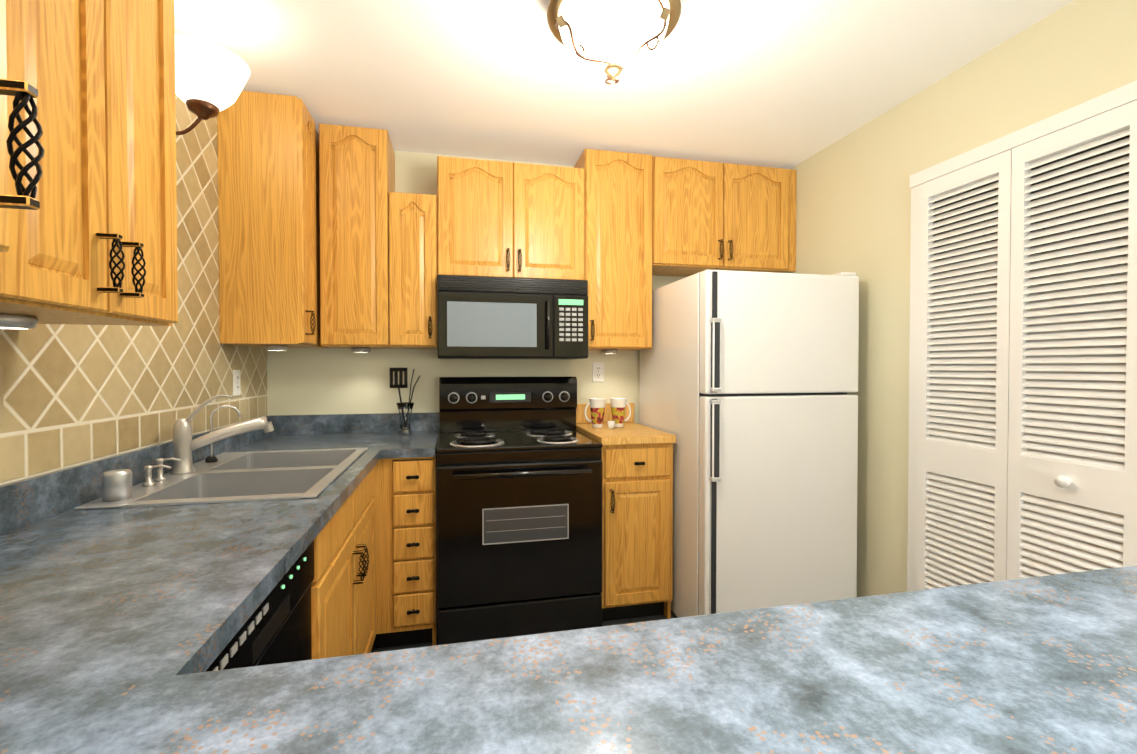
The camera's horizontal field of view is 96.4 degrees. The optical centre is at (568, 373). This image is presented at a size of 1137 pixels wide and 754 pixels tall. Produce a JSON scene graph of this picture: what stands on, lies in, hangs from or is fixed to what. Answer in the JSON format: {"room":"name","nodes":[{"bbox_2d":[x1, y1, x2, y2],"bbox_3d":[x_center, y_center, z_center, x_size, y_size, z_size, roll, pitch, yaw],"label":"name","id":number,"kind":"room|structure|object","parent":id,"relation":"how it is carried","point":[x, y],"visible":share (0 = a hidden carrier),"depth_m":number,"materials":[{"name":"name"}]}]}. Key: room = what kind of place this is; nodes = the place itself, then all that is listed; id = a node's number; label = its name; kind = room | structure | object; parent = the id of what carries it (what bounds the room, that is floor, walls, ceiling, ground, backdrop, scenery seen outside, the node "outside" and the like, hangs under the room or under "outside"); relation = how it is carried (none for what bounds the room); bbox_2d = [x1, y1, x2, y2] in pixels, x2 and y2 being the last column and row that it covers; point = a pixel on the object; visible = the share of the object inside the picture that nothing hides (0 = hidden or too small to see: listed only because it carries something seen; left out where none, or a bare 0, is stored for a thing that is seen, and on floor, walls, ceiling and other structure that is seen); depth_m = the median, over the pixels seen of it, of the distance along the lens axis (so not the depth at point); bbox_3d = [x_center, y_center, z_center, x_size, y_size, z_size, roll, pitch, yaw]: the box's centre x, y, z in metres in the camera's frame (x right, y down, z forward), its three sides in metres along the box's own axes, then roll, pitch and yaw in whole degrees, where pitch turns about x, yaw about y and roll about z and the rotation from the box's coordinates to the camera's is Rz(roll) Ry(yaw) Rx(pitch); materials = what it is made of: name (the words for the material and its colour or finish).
{"room":"kitchen","nodes":[
{"label":"kitchen","id":0,"kind":"room"},
{"bbox_2d":[267,151,685,594],"bbox_3d":[-0.172,0.002,3.049,3.180,2.460,0.120,0,1,-12],"label":"wall","id":1,"kind":"structure","parent":0,"point":[311,381],"depth_m":2.82,"materials":[{"name":"beige paint"}]},
{"bbox_2d":[217,91,319,347],"bbox_3d":[-1.332,-0.661,2.273,0.324,1.064,0.222,0,1,-12],"label":"upper cabinet","id":2,"kind":"object","parent":1,"relation":"attached to","point":[269,144],"depth_m":2.17,"materials":[{"name":"brown wood"}]},
{"bbox_2d":[320,123,394,351],"bbox_3d":[-1.070,-0.666,2.612,0.308,1.064,0.324,0,1,-12],"label":"upper cabinet","id":3,"kind":"object","parent":1,"relation":"attached to","point":[330,236],"depth_m":2.46,"materials":[{"name":"brown wood"}]},
{"bbox_2d":[392,188,439,348],"bbox_3d":[-0.805,-0.516,2.673,0.231,0.763,0.324,0,1,-12],"label":"upper cabinet","id":4,"kind":"object","parent":1,"relation":"attached to","point":[415,217],"depth_m":2.52,"materials":[{"name":"brown wood"}]},
{"bbox_2d":[437,156,587,279],"bbox_3d":[-0.318,-0.792,2.776,0.762,0.604,0.324,0,1,-12],"label":"upper cabinet","id":5,"kind":"object","parent":1,"relation":"attached to","point":[498,218],"depth_m":2.62,"materials":[{"name":"brown wood"}]},
{"bbox_2d":[437,275,587,358],"bbox_3d":[-0.305,-0.282,2.723,0.758,0.407,0.444,0,1,-12],"label":"over-the-range microwave","id":6,"kind":"object","parent":5,"relation":"attached to","point":[482,317],"visible":1,"depth_m":2.54,"materials":[{"name":"black"}]},
{"bbox_2d":[592,362,603,381],"bbox_3d":[0.179,-0.009,3.060,0.072,0.118,0.008,0,1,-12],"label":"electrical outlet","id":7,"kind":"object","parent":1,"relation":"attached to","point":[597,371],"visible":1,"depth_m":3.06,"materials":[{"name":"white plastic"}]},
{"bbox_2d":[576,149,655,351],"bbox_3d":[0.243,-0.670,2.901,0.382,1.064,0.324,0,1,-12],"label":"upper cabinet","id":8,"kind":"object","parent":1,"relation":"attached to","point":[621,185],"depth_m":2.75,"materials":[{"name":"brown wood"}]},
{"bbox_2d":[656,157,795,276],"bbox_3d":[0.871,-0.901,3.036,0.898,0.595,0.324,0,1,-12],"label":"upper cabinet","id":9,"kind":"object","parent":1,"relation":"attached to","point":[710,215],"depth_m":2.88,"materials":[{"name":"brown wood"}]},
{"bbox_2d":[371,610,677,652],"bbox_3d":[0.449,1.321,0.250,3.180,0.100,5.890,0,1,-12],"label":"floor","id":10,"kind":"structure","parent":0,"point":[629,620],"depth_m":2.52,"materials":[{"name":"stone"}]},
{"bbox_2d":[205,540,313,671],"bbox_3d":[-0.848,0.822,0.904,0.592,0.856,0.598,0,1,-12],"label":"dishwasher","id":11,"kind":"object","parent":10,"relation":"on","point":[275,628],"visible":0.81,"depth_m":1.02,"materials":[{"name":"black"}]},
{"bbox_2d":[311,459,382,659],"bbox_3d":[-0.753,0.813,1.750,0.042,0.875,1.008,0,1,-12],"label":"base cabinet","id":12,"kind":"object","parent":10,"relation":"on","point":[361,580],"depth_m":1.70,"materials":[{"name":"brown wood"}]},
{"bbox_2d":[0,413,395,753],"bbox_3d":[-0.934,0.311,1.262,0.660,0.140,3.049,0,1,-12],"label":"countertop","id":13,"kind":"structure","parent":12,"relation":"on","point":[120,628],"depth_m":0.86,"materials":[{"name":"stone"}]},
{"bbox_2d":[142,395,273,486],"bbox_3d":[-1.189,0.200,1.731,0.268,0.257,0.440,0,1,-12],"label":"faucet","id":14,"kind":"object","parent":13,"relation":"on","point":[185,445],"visible":1,"depth_m":1.69,"materials":[{"name":"silver metal"}]},
{"bbox_2d":[74,448,367,509],"bbox_3d":[-1.056,0.425,1.744,0.560,0.192,0.840,0,1,-12],"label":"double-bowl sink","id":15,"kind":"object","parent":13,"relation":"in","point":[259,475],"visible":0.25,"depth_m":1.72,"materials":[{"name":"silver metal"}]},
{"bbox_2d":[102,469,131,501],"bbox_3d":[-1.203,0.297,1.356,0.059,0.075,0.059,0,1,-12],"label":"canister","id":16,"kind":"object","parent":15,"relation":"on","point":[116,485],"visible":1,"depth_m":1.33,"materials":[{"name":"silver metal"}]},
{"bbox_2d":[266,413,379,423],"bbox_3d":[-1.195,0.294,2.443,0.480,0.140,0.629,0,1,-12],"label":"countertop","id":17,"kind":"structure","parent":12,"relation":"on","point":[323,418],"depth_m":2.72,"materials":[{"name":"stone"}]},
{"bbox_2d":[116,565,1136,753],"bbox_3d":[0.439,0.374,0.398,1.650,0.038,0.770,0,1,-12],"label":"countertop","id":18,"kind":"structure","parent":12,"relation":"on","point":[1041,664],"depth_m":0.57,"materials":[{"name":"stone"}]},
{"bbox_2d":[423,454,435,645],"bbox_3d":[-0.677,0.801,2.566,0.036,0.875,0.625,0,1,-12],"label":"base cabinet","id":19,"kind":"object","parent":10,"relation":"on","point":[429,466],"depth_m":2.26,"materials":[{"name":"brown wood"}]},
{"bbox_2d":[388,412,439,457],"bbox_3d":[-0.765,0.293,2.533,0.218,0.140,0.639,0,1,-12],"label":"countertop","id":20,"kind":"structure","parent":19,"relation":"on","point":[425,427],"depth_m":2.58,"materials":[{"name":"stone"}]},
{"bbox_2d":[390,368,419,434],"bbox_3d":[-0.871,0.145,2.712,0.157,0.353,0.093,0,1,-12],"label":"utensil holder","id":21,"kind":"object","parent":20,"relation":"on","point":[405,410],"visible":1,"depth_m":2.70,"materials":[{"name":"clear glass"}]},
{"bbox_2d":[435,376,602,644],"bbox_3d":[-0.270,0.624,2.580,0.760,1.204,0.710,0,1,-12],"label":"electric range","id":22,"kind":"object","parent":10,"relation":"on","point":[518,533],"visible":1,"depth_m":2.31,"materials":[{"name":"black metal"}]},
{"bbox_2d":[575,403,675,620],"bbox_3d":[0.279,0.710,2.761,0.378,1.051,0.653,0,1,-12],"label":"base cabinet","id":23,"kind":"object","parent":10,"relation":"on","point":[637,459],"depth_m":2.49,"materials":[{"name":"brown wood"}]},
{"bbox_2d":[584,398,605,427],"bbox_3d":[0.147,0.218,2.804,0.122,0.160,0.094,0,1,-12],"label":"mug","id":24,"kind":"object","parent":23,"relation":"on","point":[597,407],"visible":1,"depth_m":2.78,"materials":[{"name":"white ceramic"}]},
{"bbox_2d":[607,421,614,428],"bbox_3d":[0.232,0.279,2.763,0.042,0.040,0.042,0,1,-12],"label":"cup","id":25,"kind":"object","parent":23,"relation":"on","point":[611,424],"visible":1,"depth_m":2.75,"materials":[{"name":"white ceramic"}]},
{"bbox_2d":[610,398,630,427],"bbox_3d":[0.292,0.217,2.837,0.122,0.160,0.094,0,1,-12],"label":"mug","id":26,"kind":"object","parent":23,"relation":"on","point":[618,407],"visible":1,"depth_m":2.80,"materials":[{"name":"white ceramic"}]},
{"bbox_2d":[639,270,858,617],"bbox_3d":[0.911,0.368,2.741,0.796,1.711,0.877,0,1,-12],"label":"refrigerator","id":27,"kind":"object","parent":10,"relation":"on","point":[748,380],"visible":0.77,"depth_m":2.35,"materials":[{"name":"white metal"}]},
{"bbox_2d":[174,0,1073,168],"bbox_3d":[0.449,-1.238,0.213,3.180,0.100,5.890,0,1,-12],"label":"ceiling","id":28,"kind":"structure","parent":0,"point":[786,84],"depth_m":2.04,"materials":[{"name":"white paint"}]},
{"bbox_2d":[547,0,680,84],"bbox_3d":[0.139,-1.051,1.576,0.412,0.311,0.412,0,1,-12],"label":"flush-mount ceiling light","id":29,"kind":"object","parent":28,"relation":"attached to","point":[611,39],"visible":1,"depth_m":1.50,"materials":[{"name":"white glass"}]},
{"bbox_2d":[782,0,1136,596],"bbox_3d":[1.943,0.037,0.561,0.120,2.460,5.650,0,1,-12],"label":"wall","id":30,"kind":"structure","parent":0,"point":[853,201],"depth_m":2.31,"materials":[{"name":"beige paint"}]},
{"bbox_2d":[907,80,1136,591],"bbox_3d":[1.668,0.203,1.458,0.031,2.103,1.578,0,1,-12],"label":"door frame","id":31,"kind":"structure","parent":30,"relation":"attached to","point":[1113,99],"depth_m":2.15,"materials":[{"name":"white paint"}]},
{"bbox_2d":[915,100,1136,590],"bbox_3d":[1.649,0.226,1.454,0.068,2.033,1.474,0,1,-12],"label":"bifold closet doors","id":32,"kind":"structure","parent":30,"relation":"in","point":[1027,388],"depth_m":1.75,"materials":[{"name":"white paint"}]},
{"bbox_3d":[-1.045,0.046,-0.098,0.120,2.460,5.650,0,1,-12],"label":"wall","id":33,"kind":"structure","parent":0,"visible":0},
{"bbox_2d":[0,276,19,311],"bbox_3d":[-0.947,-0.636,0.526,0.324,1.064,0.341,0,1,-12],"label":"upper cabinet","id":34,"kind":"object","parent":33,"relation":"attached to","point":[9,286],"depth_m":0.77,"materials":[{"name":"brown wood"}]},
{"bbox_2d":[0,0,47,279],"bbox_3d":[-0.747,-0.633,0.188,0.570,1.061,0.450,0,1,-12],"label":"upper cabinet","id":35,"kind":"object","parent":33,"relation":"attached to","point":[23,86],"depth_m":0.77,"materials":[{"name":"brown wood"}]},
{"bbox_2d":[0,0,177,328],"bbox_3d":[-1.039,-0.642,0.940,0.324,1.064,0.507,0,1,-12],"label":"upper cabinet","id":36,"kind":"object","parent":33,"relation":"attached to","point":[109,65],"depth_m":0.98,"materials":[{"name":"brown wood"}]},
{"bbox_2d":[0,94,266,484],"bbox_3d":[-1.261,-0.404,1.179,0.008,1.595,3.049,0,1,-12],"label":"tile backsplash","id":37,"kind":"structure","parent":33,"relation":"attached to","point":[74,395],"depth_m":1.62,"materials":[{"name":"beige tile"}]},
{"bbox_2d":[0,364,3,425],"bbox_3d":[-1.227,0.048,1.071,0.008,0.135,0.085,0,1,-12],"label":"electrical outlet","id":38,"kind":"object","parent":37,"relation":"attached to","point":[1,400],"visible":1,"depth_m":1.11,"materials":[{"name":"beige"}]},
{"bbox_2d":[175,34,249,134],"bbox_3d":[-1.216,-0.902,1.669,0.294,0.254,0.266,0,1,-12],"label":"light","id":39,"kind":"object","parent":37,"relation":"attached to","point":[211,78],"visible":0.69,"depth_m":1.62,"materials":[{"name":"white glass"}]},
{"bbox_2d":[233,370,240,395],"bbox_3d":[-1.497,0.042,2.296,0.008,0.118,0.072,0,1,-12],"label":"electrical outlet","id":40,"kind":"object","parent":37,"relation":"attached to","point":[236,384],"visible":1,"depth_m":2.29,"materials":[{"name":"white plastic"}]}
]}

